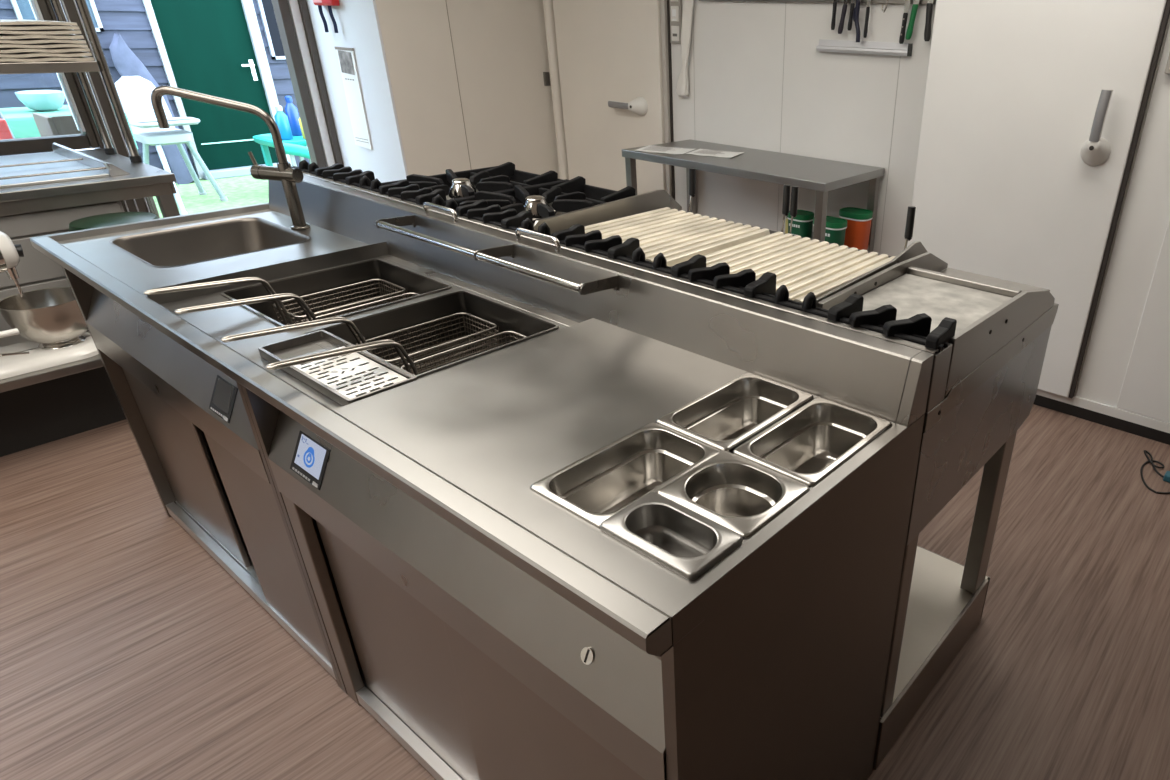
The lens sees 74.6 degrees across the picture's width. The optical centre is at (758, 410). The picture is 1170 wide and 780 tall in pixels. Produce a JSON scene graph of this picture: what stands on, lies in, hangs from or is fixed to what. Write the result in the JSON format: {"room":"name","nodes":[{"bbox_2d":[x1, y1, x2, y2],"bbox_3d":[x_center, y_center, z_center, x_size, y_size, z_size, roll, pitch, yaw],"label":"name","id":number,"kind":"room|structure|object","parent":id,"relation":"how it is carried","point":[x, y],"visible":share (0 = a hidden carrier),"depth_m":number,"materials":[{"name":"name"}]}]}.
{"room":"commercial kitchen","nodes":[
{"label":"commercial kitchen","id":0,"kind":"room"},
{"bbox_2d":[307,0,407,182],"bbox_3d":[-2.538,-2.196,4.608,0.829,2.700,0.014,21,33,32],"label":"wall","id":1,"kind":"structure","parent":0,"point":[358,25],"depth_m":4.64,"materials":[{"name":"white paint"}]},
{"bbox_2d":[313,0,339,32],"bbox_3d":[-2.616,-2.510,4.471,0.240,0.421,0.050,21,33,32],"label":"blanket","id":2,"kind":"object","parent":1,"relation":"attached to","point":[320,3],"visible":1,"depth_m":4.50,"materials":[{"name":"red fabric"}]},
{"bbox_2d":[335,47,371,149],"bbox_3d":[-2.574,-1.980,4.728,0.225,0.595,0.011,21,33,32],"label":"wall calendar","id":3,"kind":"object","parent":1,"relation":"attached to","point":[346,58],"visible":1,"depth_m":4.72,"materials":[{"name":"white paper"}]},
{"bbox_2d":[338,50,354,74],"bbox_3d":[-2.569,-2.166,4.625,0.164,0.134,0.002,21,33,32],"label":"picture","id":4,"kind":"object","parent":3,"relation":"attached to","point":[346,58],"depth_m":4.62},
{"bbox_2d":[375,0,559,178],"bbox_3d":[-2.139,-2.431,5.076,0.830,2.700,1.300,21,33,32],"label":"wall","id":5,"kind":"structure","parent":0,"point":[500,46],"depth_m":4.85,"materials":[{"name":"white paint"}]},
{"bbox_2d":[446,2,470,166],"bbox_3d":[-1.930,-2.233,4.712,0.002,2.700,0.003,21,33,32],"label":"trim","id":6,"kind":"structure","parent":5,"relation":"attached to","point":[446,2],"depth_m":4.78,"materials":[{"name":"beige"}]},
{"bbox_2d":[0,404,1169,779],"bbox_3d":[-0.935,0.657,2.297,7.770,0.100,6.000,21,33,32],"label":"floor","id":7,"kind":"structure","parent":0,"point":[128,651],"depth_m":2.16,"materials":[{"name":"wood"}]},
{"bbox_2d":[0,329,125,456],"bbox_3d":[-3.314,0.111,2.707,0.645,0.360,1.690,21,33,32],"label":"base cabinet","id":8,"kind":"object","parent":7,"relation":"on","point":[47,405],"visible":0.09,"depth_m":3.04,"materials":[{"name":"metal"}]},
{"bbox_2d":[0,231,98,379],"bbox_3d":[-2.890,-0.420,2.775,0.332,0.533,0.579,21,33,32],"label":"stand mixer","id":9,"kind":"object","parent":8,"relation":"on","point":[54,325],"visible":0.88,"depth_m":2.88,"materials":[{"name":"white metal"}]},
{"bbox_2d":[0,287,87,348],"bbox_3d":[-2.804,-0.357,2.949,0.274,0.186,0.274,21,33,32],"label":"bowl","id":10,"kind":"object","parent":9,"relation":"on","point":[49,318],"depth_m":2.91,"materials":[{"name":"silver metal"}]},
{"bbox_2d":[0,149,179,330],"bbox_3d":[-4.117,-0.350,2.955,1.030,0.900,3.000,21,33,32],"label":"work table","id":11,"kind":"object","parent":7,"relation":"on","point":[27,211],"depth_m":3.31,"materials":[{"name":"metal"}]},
{"bbox_2d":[0,143,129,187],"bbox_3d":[-3.777,-0.989,3.160,0.890,0.054,1.560,21,33,32],"label":"tray","id":12,"kind":"object","parent":11,"relation":"on","point":[64,163],"visible":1,"depth_m":3.48,"materials":[{"name":"silver metal"}]},
{"bbox_2d":[0,0,142,162],"bbox_3d":[-3.858,-1.479,2.911,0.408,1.150,1.959,21,33,32],"label":"shelf rack","id":13,"kind":"object","parent":11,"relation":"on","point":[100,65],"visible":0.88,"depth_m":3.57,"materials":[{"name":"grey"}]},
{"bbox_2d":[0,56,93,61],"bbox_3d":[-3.400,-1.655,3.486,0.345,0.017,0.358,21,33,32],"label":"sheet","id":14,"kind":"object","parent":13,"relation":"on","point":[40,58],"visible":0.63,"depth_m":3.42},
{"bbox_2d":[0,51,91,57],"bbox_3d":[-3.405,-1.668,3.472,0.343,0.017,0.371,21,33,32],"label":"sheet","id":15,"kind":"object","parent":14,"relation":"on","point":[80,53],"visible":0.72,"depth_m":3.40,"materials":[{"name":"beige fabric"}]},
{"bbox_2d":[0,47,89,52],"bbox_3d":[-3.408,-1.681,3.457,0.347,0.017,0.384,21,33,32],"label":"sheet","id":16,"kind":"object","parent":15,"relation":"on","point":[58,49],"visible":0.7,"depth_m":3.40,"materials":[{"name":"beige fabric"}]},
{"bbox_2d":[0,43,87,47],"bbox_3d":[-3.415,-1.695,3.443,0.343,0.017,0.397,21,33,32],"label":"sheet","id":17,"kind":"object","parent":16,"relation":"on","point":[2,45],"visible":0.73,"depth_m":3.39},
{"bbox_2d":[0,38,86,43],"bbox_3d":[-3.418,-1.708,3.427,0.346,0.017,0.410,21,33,32],"label":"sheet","id":18,"kind":"object","parent":17,"relation":"on","point":[29,40],"visible":0.83,"depth_m":3.40,"materials":[{"name":"beige fabric"}]},
{"bbox_2d":[0,34,83,38],"bbox_3d":[-3.423,-1.721,3.413,0.345,0.017,0.423,21,33,32],"label":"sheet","id":19,"kind":"object","parent":18,"relation":"on","point":[2,36],"visible":0.79,"depth_m":3.38,"materials":[{"name":"beige fabric"}]},
{"bbox_2d":[0,29,81,34],"bbox_3d":[-3.492,-1.698,3.324,0.342,0.017,0.646,21,33,32],"label":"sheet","id":20,"kind":"object","parent":19,"relation":"on","point":[43,31],"visible":0.86,"depth_m":3.38,"materials":[{"name":"beige fabric"}]},
{"bbox_2d":[0,24,79,29],"bbox_3d":[-3.491,-1.713,3.314,0.346,0.017,0.644,21,33,32],"label":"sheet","id":21,"kind":"object","parent":20,"relation":"on","point":[31,26],"visible":0.85,"depth_m":3.37,"materials":[{"name":"beige fabric"}]},
{"bbox_2d":[0,19,77,25],"bbox_3d":[-3.493,-1.730,3.306,0.342,0.017,0.642,21,33,32],"label":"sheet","id":22,"kind":"object","parent":21,"relation":"on","point":[7,21],"visible":1,"depth_m":3.37,"materials":[{"name":"beige fabric"}]},
{"bbox_2d":[0,149,175,202],"bbox_3d":[-4.106,-0.731,2.754,1.030,0.038,3.000,21,33,32],"label":"countertop","id":23,"kind":"structure","parent":11,"relation":"on","point":[141,174],"depth_m":3.38,"materials":[{"name":"metal"}]},
{"bbox_2d":[69,212,158,231],"bbox_3d":[-2.862,-0.510,3.458,0.320,0.779,0.320,21,33,32],"label":"waste bin","id":24,"kind":"object","parent":7,"relation":"on","point":[109,219],"visible":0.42,"depth_m":3.25,"materials":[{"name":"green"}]},
{"bbox_2d":[62,267,341,688],"bbox_3d":[-1.403,0.024,2.343,1.255,0.952,0.674,21,33,32],"label":"base cabinet","id":25,"kind":"object","parent":7,"relation":"on","point":[191,424],"visible":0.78,"depth_m":2.09,"materials":[{"name":"metal"}]},
{"bbox_2d":[30,175,933,656],"bbox_3d":[-0.915,-0.228,1.773,2.520,0.344,0.716,21,33,32],"label":"countertop","id":26,"kind":"structure","parent":25,"relation":"on","point":[468,442],"depth_m":1.43,"materials":[{"name":"metal"}]},
{"bbox_2d":[30,202,387,303],"bbox_3d":[-1.602,-0.422,2.247,0.813,0.210,0.688,21,33,32],"label":"sink","id":27,"kind":"object","parent":26,"relation":"in","point":[122,262],"depth_m":2.22,"materials":[{"name":"metal"}]},
{"bbox_2d":[151,86,309,229],"bbox_3d":[-1.615,-0.781,2.310,0.367,0.420,0.092,0,28,-3],"label":"tap","id":28,"kind":"object","parent":26,"relation":"on","point":[289,176],"visible":1,"depth_m":2.28,"materials":[{"name":"grey metal"}]},
{"bbox_2d":[160,257,568,409],"bbox_3d":[-0.935,-0.098,1.818,0.894,0.282,0.566,21,33,32],"label":"fryer","id":29,"kind":"object","parent":26,"relation":"in","point":[437,298],"visible":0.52,"depth_m":1.87,"materials":[{"name":"metal"}]},
{"bbox_2d":[143,277,407,325],"bbox_3d":[-1.213,-0.264,1.919,0.160,0.232,0.563,21,33,32],"label":"basket","id":30,"kind":"object","parent":29,"relation":"in","point":[281,310],"visible":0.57,"depth_m":1.96,"materials":[{"name":"grey metal"}]},
{"bbox_2d":[174,293,418,321],"bbox_3d":[-1.068,-0.208,1.823,0.160,0.232,0.563,21,33,32],"label":"basket","id":31,"kind":"object","parent":29,"relation":"in","point":[301,302],"visible":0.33,"depth_m":1.72,"materials":[{"name":"grey metal"}]},
{"bbox_2d":[258,330,416,405],"bbox_3d":[-0.849,-0.088,1.490,0.377,0.020,0.134,21,33,32],"label":"tray","id":32,"kind":"object","parent":29,"relation":"on","point":[346,379],"visible":0.87,"depth_m":1.47,"materials":[{"name":"metal"}]},
{"bbox_2d":[220,312,498,374],"bbox_3d":[-0.879,-0.137,1.698,0.160,0.232,0.563,21,33,32],"label":"basket","id":33,"kind":"object","parent":29,"relation":"in","point":[356,333],"visible":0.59,"depth_m":1.79,"materials":[{"name":"grey metal"}]},
{"bbox_2d":[266,331,526,374],"bbox_3d":[-0.723,-0.078,1.594,0.160,0.232,0.563,21,33,32],"label":"basket","id":34,"kind":"object","parent":29,"relation":"in","point":[398,347],"visible":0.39,"depth_m":1.52,"materials":[{"name":"grey metal"}]},
{"bbox_2d":[530,422,719,528],"bbox_3d":[-0.201,0.134,1.177,0.162,0.104,0.263,21,33,32],"label":"pan","id":35,"kind":"object","parent":26,"relation":"on","point":[600,484],"visible":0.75,"depth_m":1.22,"materials":[{"name":"metal"}]},
{"bbox_2d":[600,492,742,580],"bbox_3d":[-0.121,0.192,1.026,0.174,0.069,0.107,21,33,32],"label":"pan","id":36,"kind":"object","parent":26,"relation":"on","point":[682,540],"visible":0.86,"depth_m":1.03,"materials":[{"name":"metal"}]},
{"bbox_2d":[658,450,809,538],"bbox_3d":[-0.038,0.162,1.133,0.174,0.104,0.160,21,33,32],"label":"pan","id":37,"kind":"object","parent":26,"relation":"on","point":[739,494],"visible":0.76,"depth_m":1.16,"materials":[{"name":"metal"}]},
{"bbox_2d":[656,372,813,452],"bbox_3d":[-0.039,0.038,1.367,0.162,0.104,0.264,21,33,32],"label":"pan","id":38,"kind":"object","parent":26,"relation":"on","point":[731,414],"visible":0.73,"depth_m":1.42,"materials":[{"name":"metal"}]},
{"bbox_2d":[733,397,891,487],"bbox_3d":[0.095,0.088,1.282,0.160,0.104,0.258,21,33,32],"label":"pan","id":39,"kind":"object","parent":26,"relation":"on","point":[810,443],"visible":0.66,"depth_m":1.34,"materials":[{"name":"metal"}]},
{"bbox_2d":[241,385,924,779],"bbox_3d":[-0.408,0.381,1.674,1.243,0.997,0.674,21,33,32],"label":"base cabinet","id":40,"kind":"object","parent":7,"relation":"on","point":[480,670],"visible":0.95,"depth_m":1.30,"materials":[{"name":"metal"}]},
{"bbox_2d":[291,160,1058,769],"bbox_3d":[-0.461,-0.147,2.463,2.485,1.191,0.751,21,33,32],"label":"range","id":41,"kind":"object","parent":7,"relation":"on","point":[987,337],"visible":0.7,"depth_m":1.79,"materials":[{"name":"metal"}]},
{"bbox_2d":[382,162,567,200],"bbox_3d":[-0.963,-0.753,2.502,0.386,0.075,0.519,21,33,32],"label":"support","id":42,"kind":"object","parent":41,"relation":"on","point":[504,177],"visible":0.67,"depth_m":2.52,"materials":[{"name":"metal"}]},
{"bbox_2d":[444,176,634,223],"bbox_3d":[-0.657,-0.637,2.299,0.386,0.075,0.519,21,33,32],"label":"support","id":43,"kind":"object","parent":41,"relation":"on","point":[571,195],"visible":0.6,"depth_m":2.32,"materials":[{"name":"metal"}]},
{"bbox_2d":[880,546,987,718],"bbox_3d":[-0.326,0.312,2.546,2.060,0.008,0.653,21,33,32],"label":"shelf","id":44,"kind":"object","parent":41,"relation":"attached to","point":[938,604],"depth_m":2.09,"materials":[{"name":"silver metal"}]},
{"bbox_2d":[622,139,884,251],"bbox_3d":[-0.071,-1.001,4.380,1.412,0.930,0.592,21,33,32],"label":"side table","id":45,"kind":"object","parent":7,"relation":"on","point":[822,176],"visible":0.48,"depth_m":4.02,"materials":[{"name":"metal"}]},
{"bbox_2d":[635,145,693,153],"bbox_3d":[-0.544,-1.519,4.330,0.300,0.005,0.210,10,29,15],"label":"paper sheet","id":46,"kind":"object","parent":45,"relation":"on","point":[658,149],"visible":1,"depth_m":4.32,"materials":[{"name":"white paper"}]},
{"bbox_2d":[644,146,672,150],"bbox_3d":[-0.568,-1.531,4.348,0.182,0.001,0.139,10,29,15],"label":"print","id":47,"kind":"object","parent":46,"relation":"on","point":[647,148],"depth_m":4.35,"materials":[{"name":"grey paper"}]},
{"bbox_2d":[686,149,743,157],"bbox_3d":[-0.249,-1.478,4.268,0.280,0.005,0.200,11,29,17],"label":"paper sheet","id":48,"kind":"object","parent":45,"relation":"on","point":[703,152],"visible":1,"depth_m":4.26,"materials":[{"name":"white paper"}]},
{"bbox_2d":[694,149,726,154],"bbox_3d":[-0.270,-1.489,4.285,0.170,0.001,0.133,11,29,17],"label":"print","id":49,"kind":"object","parent":48,"relation":"on","point":[700,151],"depth_m":4.28,"materials":[{"name":"grey"}]},
{"bbox_2d":[785,216,787,233],"bbox_3d":[0.184,-1.052,4.226,0.066,0.143,0.066,21,33,32],"label":"spice jar","id":50,"kind":"object","parent":45,"relation":"on","point":[786,220],"visible":0.12,"depth_m":4.21,"materials":[{"name":"yellow"}]},
{"bbox_2d":[787,209,813,238],"bbox_3d":[0.230,-1.008,4.111,0.143,0.176,0.116,21,33,32],"label":"tub","id":51,"kind":"object","parent":45,"relation":"on","point":[802,225],"visible":0.59,"depth_m":4.06,"materials":[{"name":"green plastic"}]},
{"bbox_2d":[813,216,846,245],"bbox_3d":[0.374,-0.922,3.946,0.181,0.186,0.126,21,33,32],"label":"tub","id":52,"kind":"object","parent":45,"relation":"on","point":[835,231],"visible":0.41,"depth_m":3.88,"materials":[{"name":"green plastic"}]},
{"bbox_2d":[839,207,872,249],"bbox_3d":[0.524,-0.986,4.054,0.178,0.206,0.136,21,33,32],"label":"tub","id":53,"kind":"object","parent":45,"relation":"on","point":[857,233],"visible":0.84,"depth_m":4.00,"materials":[{"name":"orange plastic"}]},
{"bbox_2d":[1140,450,1169,493],"bbox_3d":[1.641,0.260,3.051,0.217,0.030,0.361,-7,29,-17],"label":"power cable","id":54,"kind":"object","parent":7,"relation":"on","point":[1166,477],"visible":1,"depth_m":3.06,"materials":[{"name":"black rubber"}]},
{"bbox_2d":[671,0,935,255],"bbox_3d":[-0.217,-2.055,4.471,3.090,2.700,0.100,21,33,32],"label":"wall","id":55,"kind":"structure","parent":0,"point":[835,106],"depth_m":4.16,"materials":[{"name":"white paint"}]},
{"bbox_2d":[543,0,674,199],"bbox_3d":[-1.056,-2.125,4.984,1.176,2.300,0.149,21,33,32],"label":"door","id":56,"kind":"structure","parent":55,"relation":"in","point":[610,61],"depth_m":4.94,"materials":[{"name":"white"}]},
{"bbox_2d":[669,0,681,43],"bbox_3d":[-0.499,-2.377,4.458,0.090,0.315,0.030,21,33,32],"label":"switch panel","id":57,"kind":"object","parent":55,"relation":"attached to","point":[675,5],"visible":0.96,"depth_m":4.46,"materials":[{"name":"grey plastic"}]},
{"bbox_2d":[676,0,693,96],"bbox_3d":[-0.448,-2.219,4.465,0.161,0.618,0.039,21,33,32],"label":"hanging cloth","id":58,"kind":"object","parent":55,"relation":"hanging from","point":[682,86],"visible":1,"depth_m":4.45,"materials":[{"name":"white"}]},
{"bbox_2d":[693,5,900,253],"bbox_3d":[0.158,-1.883,4.166,1.393,2.700,0.002,21,33,32],"label":"trim","id":59,"kind":"structure","parent":55,"relation":"attached to","point":[785,5],"depth_m":4.17,"materials":[{"name":"grey metal"}]},
{"bbox_2d":[699,0,935,3],"bbox_3d":[0.287,-2.171,3.897,1.585,0.054,0.022,21,33,32],"label":"rail","id":60,"kind":"object","parent":55,"relation":"attached to","point":[805,1],"visible":0.55,"depth_m":3.84,"materials":[{"name":"metal"}]},
{"bbox_2d":[831,0,836,29],"bbox_3d":[0.394,-2.145,3.778,0.029,0.373,0.022,21,33,32],"label":"knife","id":61,"kind":"object","parent":60,"relation":"attached to","point":[833,21],"visible":1,"depth_m":3.83,"materials":[{"name":"black plastic"}]},
{"bbox_2d":[838,0,848,33],"bbox_3d":[0.437,-2.114,3.757,0.051,0.375,0.022,21,33,32],"label":"knife","id":62,"kind":"object","parent":60,"relation":"attached to","point":[844,8],"visible":1,"depth_m":3.80,"materials":[{"name":"black"}]},
{"bbox_2d":[847,0,854,30],"bbox_3d":[0.476,-2.109,3.726,0.035,0.363,0.022,21,33,32],"label":"knife","id":63,"kind":"object","parent":60,"relation":"attached to","point":[852,6],"visible":1,"depth_m":3.77,"materials":[{"name":"black plastic"}]},
{"bbox_2d":[853,0,860,41],"bbox_3d":[0.501,-2.036,3.735,0.052,0.330,0.021,21,33,32],"label":"knife","id":64,"kind":"object","parent":60,"relation":"hanging from","point":[857,8],"visible":1,"depth_m":3.76,"materials":[{"name":"black"}]},
{"bbox_2d":[863,0,870,37],"bbox_3d":[0.548,-2.062,3.689,0.022,0.378,0.022,-3,28,-8],"label":"knife","id":65,"kind":"object","parent":60,"relation":"attached to","point":[868,1],"visible":1,"depth_m":3.73,"materials":[{"name":"black plastic"}]},
{"bbox_2d":[899,0,910,43],"bbox_3d":[0.716,-1.979,3.586,0.037,0.376,0.024,21,33,32],"label":"bread knife","id":66,"kind":"object","parent":60,"relation":"hanging from","point":[907,2],"visible":1,"depth_m":3.62,"materials":[{"name":"black plastic"}]},
{"bbox_2d":[905,0,919,39],"bbox_3d":[0.751,-1.992,3.551,0.057,0.393,0.022,21,33,32],"label":"knife","id":67,"kind":"object","parent":60,"relation":"attached to","point":[909,31],"visible":1,"depth_m":3.60,"materials":[{"name":"green plastic"}]},
{"bbox_2d":[924,0,933,40],"bbox_3d":[0.818,-1.967,3.507,0.040,0.402,0.022,21,33,32],"label":"knife","id":68,"kind":"object","parent":60,"relation":"attached to","point":[929,7],"visible":1,"depth_m":3.55,"materials":[{"name":"black plastic"}]},
{"bbox_2d":[816,39,912,55],"bbox_3d":[0.535,-1.869,3.825,0.547,0.057,0.037,21,33,32],"label":"ledge","id":69,"kind":"object","parent":55,"relation":"attached to","point":[843,46],"visible":1,"depth_m":3.81,"materials":[{"name":"grey"}]},
{"bbox_2d":[1076,25,1169,406],"bbox_3d":[2.395,-0.968,2.559,3.730,2.700,0.430,21,33,32],"label":"wall","id":70,"kind":"structure","parent":0,"point":[1145,216],"depth_m":3.12,"materials":[{"name":"white paint"}]},
{"bbox_2d":[907,0,1169,397],"bbox_3d":[1.103,-1.111,3.185,0.929,2.100,0.142,21,33,32],"label":"door","id":71,"kind":"structure","parent":70,"relation":"in","point":[1035,112],"depth_m":3.16,"materials":[{"name":"grey"}]},
{"bbox_2d":[1033,394,1169,444],"bbox_3d":[2.231,0.277,3.024,3.730,0.055,0.024,21,33,32],"label":"baseboard","id":72,"kind":"structure","parent":70,"relation":"attached to","point":[1133,428],"depth_m":3.43,"materials":[{"name":"black"}]},
{"bbox_2d":[1036,389,1169,432],"bbox_3d":[2.227,0.237,2.996,3.730,0.043,0.014,21,33,32],"label":"trim","id":73,"kind":"structure","parent":70,"relation":"attached to","point":[1084,403],"depth_m":3.39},
{"bbox_2d":[1116,219,1169,422],"bbox_3d":[2.704,-0.745,2.100,2.620,2.550,0.008,21,33,32],"label":"wall panel","id":74,"kind":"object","parent":70,"relation":"attached to","point":[1145,390],"depth_m":3.21,"materials":[{"name":"white paint"}]},
{"bbox_2d":[1164,53,1169,73],"bbox_3d":[1.581,-1.394,2.703,0.112,0.315,0.030,21,33,32],"label":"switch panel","id":75,"kind":"object","parent":70,"relation":"attached to","point":[1167,69],"visible":1,"depth_m":2.79,"materials":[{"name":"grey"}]},
{"bbox_3d":[-3.940,-1.733,3.656,0.120,2.700,6.000,21,33,32],"label":"wall","id":76,"kind":"structure","parent":0,"visible":0},
{"bbox_2d":[0,0,98,155],"bbox_3d":[-4.638,-1.539,2.660,0.114,1.450,3.200,21,33,32],"label":"window","id":77,"kind":"structure","parent":76,"relation":"in","point":[86,139],"depth_m":3.95,"materials":[{"name":"grey"}]},
{"bbox_2d":[45,0,343,212],"bbox_3d":[-3.298,-1.946,4.469,0.156,2.350,1.284,21,33,32],"label":"door","id":78,"kind":"structure","parent":76,"relation":"in","point":[293,19],"depth_m":4.73,"materials":[{"name":"grey"}]},
{"label":"outside","id":79,"kind":"structure","parent":0,"visible":0},
{"bbox_2d":[153,175,268,217],"bbox_3d":[-5.726,-1.200,5.588,4.429,0.100,17.000,21,33,32],"label":"yard","id":80,"kind":"structure","parent":79,"point":[246,190],"depth_m":7.20,"materials":[{"name":"green plant"}]},
{"bbox_2d":[0,111,15,138],"bbox_3d":[-4.631,-1.550,4.788,0.320,1.322,0.320,21,33,32],"label":"parasol pole","id":81,"kind":"object","parent":80,"relation":"on","point":[1,114],"visible":0.02,"depth_m":4.59,"materials":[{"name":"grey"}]},
{"bbox_2d":[0,119,42,155],"bbox_3d":[-4.429,-1.262,4.450,0.250,0.900,0.400,21,33,32],"label":"cart","id":82,"kind":"object","parent":80,"relation":"on","point":[5,133],"visible":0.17,"depth_m":4.29,"materials":[{"name":"red plastic"}]},
{"bbox_2d":[0,105,137,148],"bbox_3d":[-5.260,-1.553,5.167,0.700,0.940,1.520,21,33,32],"label":"garden table","id":83,"kind":"object","parent":80,"relation":"on","point":[20,120],"visible":0.05,"depth_m":4.96,"materials":[{"name":"teal plastic"}]},
{"bbox_2d":[15,90,64,110],"bbox_3d":[-5.009,-2.163,5.195,0.260,0.124,0.260,21,33,32],"label":"glass bowl","id":84,"kind":"object","parent":83,"relation":"on","point":[37,100],"visible":0.97,"depth_m":5.13,"materials":[{"name":"teal"}]},
{"bbox_2d":[32,113,159,217],"bbox_3d":[-4.217,-1.387,4.823,0.320,1.024,0.375,21,33,32],"label":"crate","id":85,"kind":"object","parent":80,"relation":"on","point":[53,125],"visible":0.09,"depth_m":4.45,"materials":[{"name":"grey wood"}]},
{"bbox_2d":[109,33,193,184],"bbox_3d":[-5.885,-2.890,7.219,0.090,1.383,0.365,21,33,32],"label":"tarpaulin","id":86,"kind":"object","parent":80,"relation":"on","point":[125,61],"visible":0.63,"depth_m":7.03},
{"bbox_2d":[0,0,309,182],"bbox_3d":[-6.982,-3.106,5.699,0.085,3.100,17.000,21,33,32],"label":"wall","id":87,"kind":"structure","parent":80,"relation":"on","point":[128,18],"depth_m":6.98,"materials":[{"name":"blue wood"}]},
{"bbox_2d":[10,0,104,31],"bbox_3d":[-6.188,-3.799,6.411,0.040,0.940,0.570,21,33,32],"label":"window","id":88,"kind":"structure","parent":87,"relation":"in","point":[22,9],"depth_m":6.43,"materials":[{"name":"grey"}]},
{"bbox_2d":[142,0,291,179],"bbox_3d":[-5.527,-3.533,7.582,0.160,2.170,0.945,21,33,32],"label":"door","id":89,"kind":"structure","parent":87,"relation":"in","point":[216,48],"depth_m":7.65,"materials":[{"name":"green"}]},
{"bbox_2d":[257,0,285,59],"bbox_3d":[-5.016,-4.378,7.850,0.040,1.200,0.550,21,33,32],"label":"window","id":90,"kind":"structure","parent":87,"relation":"in","point":[267,14],"depth_m":7.85,"materials":[{"name":"grey"}]},
{"bbox_2d":[115,76,227,214],"bbox_3d":[-5.168,-2.347,6.563,0.952,1.076,0.554,21,33,32],"label":"high chair","id":91,"kind":"object","parent":80,"relation":"on","point":[134,92],"visible":0.79,"depth_m":6.47,"materials":[{"name":"grey plastic"}]},
{"bbox_2d":[129,117,199,127],"bbox_3d":[-5.133,-2.488,6.418,0.312,0.041,0.492,21,33,32],"label":"tray","id":92,"kind":"object","parent":91,"relation":"on","point":[173,121],"depth_m":6.40,"materials":[{"name":"grey plastic"}]},
{"bbox_2d":[253,134,310,166],"bbox_3d":[-4.407,-2.403,7.277,0.776,0.542,0.673,21,33,32],"label":"table","id":93,"kind":"object","parent":80,"relation":"on","point":[297,146],"visible":0.29,"depth_m":6.94,"materials":[{"name":"teal plastic"}]},
{"bbox_2d":[274,105,292,139],"bbox_3d":[-4.500,-2.719,7.015,0.110,0.300,0.110,21,33,32],"label":"spray bottle","id":94,"kind":"object","parent":93,"relation":"on","point":[281,119],"visible":0.93,"depth_m":6.99,"materials":[{"name":"blue plastic"}]},
{"bbox_2d":[285,96,301,135],"bbox_3d":[-4.534,-2.864,7.223,0.110,0.360,0.110,21,33,32],"label":"spray bottle","id":95,"kind":"object","parent":93,"relation":"on","point":[291,111],"visible":0.9,"depth_m":7.19,"materials":[{"name":"blue plastic"}]},
{"bbox_2d":[298,118,304,138],"bbox_3d":[-4.319,-2.732,7.092,0.120,0.260,0.120,21,33,32],"label":"spray bottle","id":96,"kind":"object","parent":93,"relation":"on","point":[299,119],"visible":0.08,"depth_m":7.06,"materials":[{"name":"yellow plastic"}]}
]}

